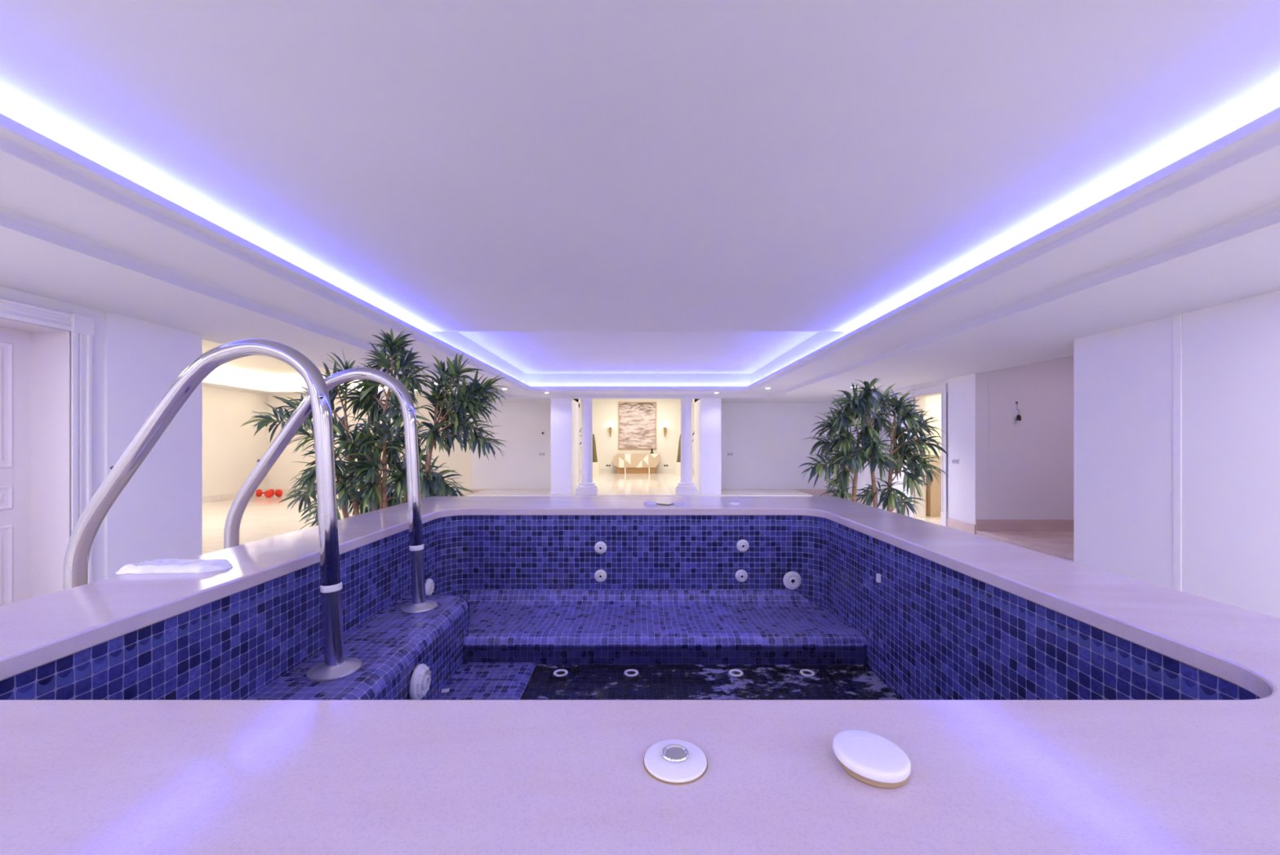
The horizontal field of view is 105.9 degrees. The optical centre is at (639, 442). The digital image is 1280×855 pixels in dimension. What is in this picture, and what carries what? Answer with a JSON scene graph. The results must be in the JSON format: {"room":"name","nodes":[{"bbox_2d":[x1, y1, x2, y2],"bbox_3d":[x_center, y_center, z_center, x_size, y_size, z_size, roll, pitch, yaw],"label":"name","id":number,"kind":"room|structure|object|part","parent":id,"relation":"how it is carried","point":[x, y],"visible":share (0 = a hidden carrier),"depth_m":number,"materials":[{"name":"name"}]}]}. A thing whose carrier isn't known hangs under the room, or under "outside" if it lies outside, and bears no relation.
{"room":"indoor spa pool","nodes":[
{"label":"indoor spa pool","id":0,"kind":"room"},
{"bbox_2d":[0,286,202,582],"bbox_3d":[-4.662,0.070,0.370,0.375,2.740,9.140,0,0,0],"label":"wall","id":1,"kind":"structure","parent":0,"point":[157,513],"depth_m":4.35,"materials":[{"name":"white paint"}]},
{"bbox_2d":[0,326,31,605],"bbox_3d":[-4.804,0.275,3.353,0.052,2.310,0.905,0,0,0],"label":"door","id":2,"kind":"structure","parent":1,"relation":"in","point":[15,344],"depth_m":3.70,"materials":[{"name":"white paint"}]},
{"bbox_3d":[-4.784,0.952,3.355,0.012,0.651,0.670,0,0,0],"label":"panel","id":3,"kind":"part","parent":2,"relation":"part of","materials":[{"name":"white paint"}]},
{"bbox_3d":[-4.784,0.414,3.355,0.012,0.182,0.670,0,0,0],"label":"panel","id":4,"kind":"part","parent":2,"relation":"part of","materials":[{"name":"white paint"}]},
{"bbox_3d":[-4.784,-0.285,3.355,0.012,0.954,0.670,0,0,0],"label":"panel","id":5,"kind":"part","parent":2,"relation":"part of","materials":[{"name":"white paint"}]},
{"bbox_2d":[0,317,70,598],"bbox_3d":[-4.645,0.280,3.336,0.310,2.320,0.952,0,0,0],"label":"trim","id":6,"kind":"structure","parent":1,"relation":"attached to","point":[50,346],"depth_m":3.80,"materials":[{"name":"white paint"}]},
{"bbox_2d":[0,297,93,583],"bbox_3d":[-4.479,0.210,3.335,0.042,2.460,1.230,0,0,0],"label":"trim","id":7,"kind":"structure","parent":1,"relation":"attached to","point":[81,327],"depth_m":3.84,"materials":[{"name":"white wood"}]},
{"bbox_2d":[202,369,267,497],"bbox_3d":[-10.500,-0.230,9.300,0.200,3.340,8.800,0,0,0],"label":"wall","id":8,"kind":"structure","parent":0,"point":[231,451],"depth_m":12.28,"materials":[{"name":"beige paint"}]},
{"bbox_2d":[202,381,431,395],"bbox_3d":[-7.525,-1.375,9.200,5.750,0.070,8.600,0,0,0],"label":"trim","id":9,"kind":"structure","parent":8,"relation":"attached to","point":[204,384],"depth_m":12.92,"materials":[{"name":"white paint"}]},
{"bbox_2d":[202,339,417,391],"bbox_3d":[-7.625,-1.700,9.200,5.950,0.500,9.000,0,0,0],"label":"ceiling","id":10,"kind":"structure","parent":0,"point":[256,366],"depth_m":11.36,"materials":[{"name":"beige paint"}]},
{"bbox_2d":[202,488,470,503],"bbox_3d":[-7.525,1.365,9.200,5.750,0.150,8.600,0,0,0],"label":"baseboard","id":11,"kind":"structure","parent":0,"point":[232,495],"depth_m":12.30,"materials":[{"name":"beige stone"}]},
{"bbox_2d":[267,378,470,488],"bbox_3d":[-7.625,-0.230,13.600,5.950,3.340,0.200,0,0,0],"label":"wall","id":12,"kind":"structure","parent":0,"point":[285,468],"depth_m":13.50,"materials":[{"name":"beige paint"}]},
{"bbox_2d":[578,399,694,482],"bbox_3d":[0.000,-0.480,17.050,8.600,3.840,7.300,0,0,0],"label":"wall","id":13,"kind":"structure","parent":0,"point":[605,411],"depth_m":20.50,"materials":[{"name":"beige paint"}]},
{"bbox_2d":[579,425,581,450],"bbox_3d":[-2.573,-0.199,20.478,0.800,1.120,0.044,0,0,0],"label":"print","id":14,"kind":"object","parent":13,"relation":"attached to","point":[580,425],"visible":0.1,"depth_m":20.47,"materials":[{"name":"beige paper"}]},
{"bbox_2d":[608,423,612,436],"bbox_3d":[-1.244,-0.519,20.402,0.150,0.540,0.195,0,0,0],"label":"wall sconce","id":15,"kind":"object","parent":13,"relation":"attached to","point":[610,425],"visible":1,"depth_m":20.34,"materials":[{"name":"gold metal"}]},
{"bbox_2d":[579,468,694,472],"bbox_3d":[0.000,1.183,20.490,8.200,0.185,0.020,0,0,0],"label":"baseboard","id":16,"kind":"structure","parent":13,"relation":"attached to","point":[601,470],"depth_m":20.48,"materials":[{"name":"beige wood"}]},
{"bbox_2d":[618,401,656,448],"bbox_3d":[-0.113,-0.735,20.470,1.583,1.979,0.060,0,0,0],"label":"abstract painting","id":17,"kind":"object","parent":13,"relation":"attached to","point":[637,420],"visible":1,"depth_m":20.45,"materials":[{"name":"fabric"}]},
{"bbox_2d":[662,423,666,436],"bbox_3d":[1.046,-0.519,20.402,0.150,0.540,0.195,0,0,0],"label":"wall sconce","id":18,"kind":"object","parent":13,"relation":"attached to","point":[664,424],"visible":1,"depth_m":20.34,"materials":[{"name":"gold metal"}]},
{"bbox_2d":[691,425,694,450],"bbox_3d":[2.290,-0.199,20.478,0.800,1.120,0.044,0,0,0],"label":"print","id":19,"kind":"object","parent":13,"relation":"attached to","point":[692,426],"visible":0.12,"depth_m":20.47,"materials":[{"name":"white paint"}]},
{"bbox_2d":[202,494,1073,561],"bbox_3d":[-0.800,1.490,4.700,19.600,0.100,18.000,0,0,0],"label":"floor","id":20,"kind":"structure","parent":0,"point":[263,517],"depth_m":9.05,"materials":[{"name":"beige tile"}]},
{"bbox_2d":[255,488,274,496],"bbox_3d":[-10.044,1.340,12.950,0.380,0.190,0.200,0,0,-20],"label":"dumbbell","id":21,"kind":"object","parent":20,"relation":"on","point":[259,492],"visible":0.63,"depth_m":12.88,"materials":[{"name":"red plastic"}]},
{"bbox_2d":[264,488,282,497],"bbox_3d":[-9.703,1.340,12.800,0.200,0.190,0.380,0,0,18],"label":"dumbbell","id":22,"kind":"object","parent":20,"relation":"on","point":[278,492],"visible":1,"depth_m":12.76,"materials":[{"name":"red plastic"}]},
{"bbox_2d":[240,328,507,529],"bbox_3d":[-1.773,0.329,3.252,1.860,2.223,0.766,0,0,0],"label":"potted plant","id":23,"kind":"object","parent":20,"relation":"on","point":[369,464],"visible":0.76,"depth_m":3.19,"materials":[{"name":"green plant"}]},
{"bbox_2d":[0,496,1279,854],"bbox_3d":[-0.042,0.869,1.410,2.334,1.142,2.757,0,0,0],"label":"hot tub","id":24,"kind":"object","parent":20,"relation":"on","point":[1048,704],"depth_m":0.57,"materials":[{"name":"blue tile"}]},
{"bbox_2d":[115,558,233,573],"bbox_3d":[-1.124,0.297,1.180,0.236,0.020,0.091,0,0,-3],"label":"folded towel","id":25,"kind":"object","parent":24,"relation":"on","point":[159,565],"visible":1,"depth_m":1.15,"materials":[{"name":"white fabric"}]},
{"bbox_2d":[62,338,361,681],"bbox_3d":[-1.136,0.583,1.276,0.793,1.714,0.124,0,0,1],"label":"handrail","id":26,"kind":"object","parent":24,"relation":"on","point":[335,666],"visible":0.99,"depth_m":1.25,"materials":[{"name":"silver metal"}]},
{"bbox_3d":[-0.802,0.588,1.270,0.124,0.020,0.124,0,0,0],"label":"plate","id":27,"kind":"part","parent":26,"relation":"part of","materials":[{"name":"silver metal"}]},
{"bbox_2d":[223,367,437,613],"bbox_3d":[-1.136,0.583,1.761,0.793,1.714,0.124,0,0,1],"label":"handrail","id":28,"kind":"object","parent":24,"relation":"on","point":[419,603],"visible":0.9,"depth_m":1.74,"materials":[{"name":"silver metal"}]},
{"bbox_3d":[-0.802,0.588,1.755,0.124,0.020,0.124,0,0,0],"label":"plate","id":29,"kind":"part","parent":28,"relation":"part of","materials":[{"name":"silver metal"}]},
{"bbox_2d":[440,688,449,692],"bbox_3d":[-0.641,0.816,1.592,0.024,0.002,0.020,0,0,-17],"label":"paper scrap","id":30,"kind":"object","parent":24,"relation":"on","point":[445,690],"visible":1,"depth_m":1.59,"materials":[{"name":"white paper"}]},
{"bbox_2d":[644,501,656,505],"bbox_3d":[0.052,0.301,2.414,0.062,0.014,0.062,0,0,0],"label":"round cover","id":31,"kind":"object","parent":24,"relation":"on","point":[647,503],"visible":1,"depth_m":2.39,"materials":[{"name":"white plastic"}]},
{"bbox_3d":[0.034,0.303,0.466,0.062,0.010,0.062,0,0,0],"label":"air button","id":32,"kind":"part","parent":24,"relation":"part of","materials":[{"name":"white plastic"}]},
{"bbox_2d":[672,502,684,505],"bbox_3d":[0.190,0.303,2.414,0.058,0.010,0.058,0,0,0],"label":"round cover","id":33,"kind":"object","parent":24,"relation":"on","point":[673,503],"visible":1,"depth_m":2.39,"materials":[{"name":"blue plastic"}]},
{"bbox_2d":[520,664,901,699],"bbox_3d":[0.100,0.842,1.192,1.483,0.031,1.219,0,0,0],"label":"water","id":34,"kind":"object","parent":24,"relation":"on","point":[582,682],"visible":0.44,"depth_m":1.67,"materials":[{"name":"blue liquid"}]},
{"bbox_2d":[728,502,740,504],"bbox_3d":[0.475,0.305,2.427,0.060,0.006,0.060,0,0,0],"label":"round cover","id":35,"kind":"object","parent":24,"relation":"on","point":[731,503],"visible":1,"depth_m":2.41,"materials":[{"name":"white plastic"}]},
{"bbox_2d":[832,728,911,788],"bbox_3d":[0.220,0.299,0.461,0.068,0.019,0.066,0,0,0],"label":"round cover","id":36,"kind":"object","parent":24,"relation":"on","point":[873,759],"visible":1,"depth_m":0.45,"materials":[{"name":"white plastic"}]},
{"bbox_2d":[799,377,948,516],"bbox_3d":[1.756,0.472,3.706,1.150,1.936,0.625,0,0,0],"label":"potted plant","id":37,"kind":"object","parent":20,"relation":"on","point":[855,406],"visible":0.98,"depth_m":3.62,"materials":[{"name":"green plant"}]},
{"bbox_2d":[925,467,941,515],"bbox_3d":[6.330,0.975,9.685,1.600,0.930,0.530,0,0,0],"label":"vanity","id":38,"kind":"object","parent":20,"relation":"on","point":[933,495],"visible":0.11,"depth_m":9.45,"materials":[{"name":"beige wood"}]},
{"bbox_2d":[0,0,1279,373],"bbox_3d":[-0.024,-1.683,4.350,5.252,0.535,13.790,0,0,0],"label":"ceiling","id":39,"kind":"structure","parent":0,"point":[553,186],"depth_m":2.17,"materials":[{"name":"paint"}]},
{"bbox_2d":[0,215,1279,403],"bbox_3d":[0.385,-1.525,4.650,10.070,0.850,17.900,0,0,0],"label":"ceiling","id":40,"kind":"structure","parent":0,"point":[1244,263],"depth_m":3.88,"materials":[{"name":"paint"}]},
{"bbox_2d":[466,472,813,496],"bbox_3d":[0.000,1.357,16.375,8.400,0.165,9.250,0,0,0],"label":"floor","id":41,"kind":"structure","parent":0,"point":[609,484],"depth_m":12.75,"materials":[{"name":"beige tile"}]},
{"bbox_2d":[575,397,598,494],"bbox_3d":[-1.316,0.088,11.990,0.520,2.374,0.490,0,0,0],"label":"column","id":42,"kind":"structure","parent":41,"relation":"on","point":[586,486],"depth_m":11.86,"materials":[{"name":"white paint"}]},
{"bbox_3d":[-1.316,1.045,11.990,0.490,0.140,0.490,0,0,0],"label":"moulding","id":43,"kind":"part","parent":42,"relation":"part of","materials":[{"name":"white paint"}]},
{"bbox_2d":[592,434,599,475],"bbox_3d":[-1.782,0.467,19.000,0.320,1.617,0.320,0,0,0],"label":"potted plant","id":44,"kind":"object","parent":41,"relation":"on","point":[595,464],"visible":0.73,"depth_m":18.90,"materials":[{"name":"ceramic"}]},
{"bbox_2d":[613,453,659,473],"bbox_3d":[-0.145,0.858,20.194,1.917,0.834,0.452,0,0,0],"label":"credenza","id":45,"kind":"object","parent":41,"relation":"on","point":[626,463],"visible":0.95,"depth_m":19.98,"materials":[{"name":"beige paint"}]},
{"bbox_2d":[675,434,680,475],"bbox_3d":[1.559,0.467,19.000,0.320,1.617,0.320,0,0,0],"label":"floor vase","id":46,"kind":"object","parent":41,"relation":"on","point":[677,464],"visible":0.55,"depth_m":18.90,"materials":[{"name":"ceramic"}]},
{"bbox_2d":[675,397,697,494],"bbox_3d":[1.147,0.088,11.990,0.520,2.374,0.490,0,0,0],"label":"column","id":47,"kind":"structure","parent":41,"relation":"on","point":[686,486],"depth_m":11.86,"materials":[{"name":"white paint"}]},
{"bbox_3d":[1.147,1.045,11.990,0.490,0.140,0.490,0,0,0],"label":"moulding","id":48,"kind":"part","parent":47,"relation":"part of","materials":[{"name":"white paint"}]},
{"bbox_2d":[470,398,833,494],"bbox_3d":[0.425,0.070,12.800,10.150,2.740,1.800,0,0,0],"label":"wall","id":49,"kind":"structure","parent":0,"point":[765,443],"depth_m":13.25,"materials":[{"name":"white paint"}]},
{"bbox_2d":[538,452,545,455],"bbox_3d":[-2.687,0.311,13.242,0.170,0.090,0.016,0,0,0],"label":"wall switch","id":50,"kind":"object","parent":49,"relation":"attached to","point":[540,453],"visible":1,"depth_m":13.24,"materials":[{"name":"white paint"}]},
{"bbox_2d":[0,94,1279,396],"bbox_3d":[-0.024,-1.400,4.350,6.436,0.600,14.974,0,0,0],"label":"trim","id":51,"kind":"structure","parent":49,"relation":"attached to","point":[1226,180],"depth_m":3.01,"materials":[{"name":"paint"}]},
{"bbox_2d":[470,488,833,495],"bbox_3d":[0.325,1.355,12.565,9.950,0.170,1.370,0,0,0],"label":"baseboard","id":52,"kind":"structure","parent":49,"relation":"attached to","point":[811,491],"depth_m":13.23,"materials":[{"name":"beige stone"}]},
{"bbox_2d":[726,452,733,455],"bbox_3d":[2.467,0.311,13.242,0.170,0.090,0.016,0,0,0],"label":"wall switch","id":53,"kind":"object","parent":49,"relation":"attached to","point":[727,453],"visible":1,"depth_m":13.23,"materials":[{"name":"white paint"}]},
{"bbox_2d":[873,395,889,503],"bbox_3d":[5.980,0.070,10.850,0.940,2.740,1.500,0,0,0],"label":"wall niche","id":54,"kind":"object","parent":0,"point":[877,473],"depth_m":11.40,"materials":[{"name":"white paint"}]},
{"bbox_2d":[833,372,988,524],"bbox_3d":[5.405,0.070,10.470,0.210,2.740,5.660,0,0,0],"label":"wall","id":55,"kind":"structure","parent":0,"point":[967,394],"depth_m":7.89,"materials":[{"name":"white paint"}]},
{"bbox_2d":[832,491,975,533],"bbox_3d":[5.291,1.365,10.430,0.018,0.150,5.600,0,0,0],"label":"baseboard","id":56,"kind":"structure","parent":55,"relation":"attached to","point":[953,523],"depth_m":8.03,"materials":[{"name":"beige stone"}]},
{"bbox_2d":[914,391,941,517],"bbox_3d":[5.405,0.275,8.895,0.210,2.330,0.870,0,0,0],"label":"trim","id":57,"kind":"structure","parent":55,"relation":"attached to","point":[921,402],"depth_m":9.32,"materials":[{"name":"beige paint"}]},
{"bbox_2d":[908,382,947,526],"bbox_3d":[5.280,0.206,8.895,0.040,2.468,1.150,0,0,0],"label":"trim","id":58,"kind":"structure","parent":55,"relation":"attached to","point":[943,388],"depth_m":8.42,"materials":[{"name":"white wood"}]},
{"bbox_2d":[951,458,959,464],"bbox_3d":[5.292,0.313,8.115,0.016,0.085,0.170,0,0,0],"label":"wall switch","id":59,"kind":"object","parent":55,"relation":"attached to","point":[953,460],"visible":1,"depth_m":8.10,"materials":[{"name":"white plastic"}]},
{"bbox_2d":[925,355,1073,519],"bbox_3d":[6.855,-0.130,7.210,2.690,3.140,5.820,0,0,0],"label":"wall","id":60,"kind":"structure","parent":0,"point":[1031,458],"depth_m":7.64,"materials":[{"name":"white paint"}]},
{"bbox_2d":[925,403,941,455],"bbox_3d":[6.350,-0.270,9.930,1.200,1.080,0.120,0,0,0],"label":"wall mirror","id":61,"kind":"object","parent":60,"relation":"attached to","point":[935,408],"visible":0.02,"depth_m":9.96,"materials":[{"name":"white mirror"}]},
{"bbox_2d":[1015,401,1021,420],"bbox_3d":[5.952,-0.500,7.603,0.068,0.301,0.080,0,0,0],"label":"wall sconce","id":62,"kind":"object","parent":60,"relation":"attached to","point":[1019,416],"visible":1,"depth_m":7.59,"materials":[{"name":"black metal"}]},
{"bbox_2d":[975,519,1073,529],"bbox_3d":[6.650,1.295,7.630,2.700,0.166,0.020,0,0,0],"label":"baseboard","id":63,"kind":"structure","parent":60,"relation":"attached to","point":[980,524],"depth_m":7.62,"materials":[{"name":"beige stone"}]},
{"bbox_2d":[975,529,1073,559],"bbox_3d":[6.750,1.409,6.050,2.900,0.062,3.300,0,0,0],"label":"floor","id":64,"kind":"structure","parent":0,"point":[1060,543],"depth_m":6.96,"materials":[{"name":"beige tile"}]},
{"bbox_2d":[1073,290,1279,617],"bbox_3d":[5.104,0.070,0.475,0.992,2.740,9.350,0,0,0],"label":"wall","id":65,"kind":"structure","parent":0,"point":[1176,418],"depth_m":4.10,"materials":[{"name":"white paint"}]}
]}

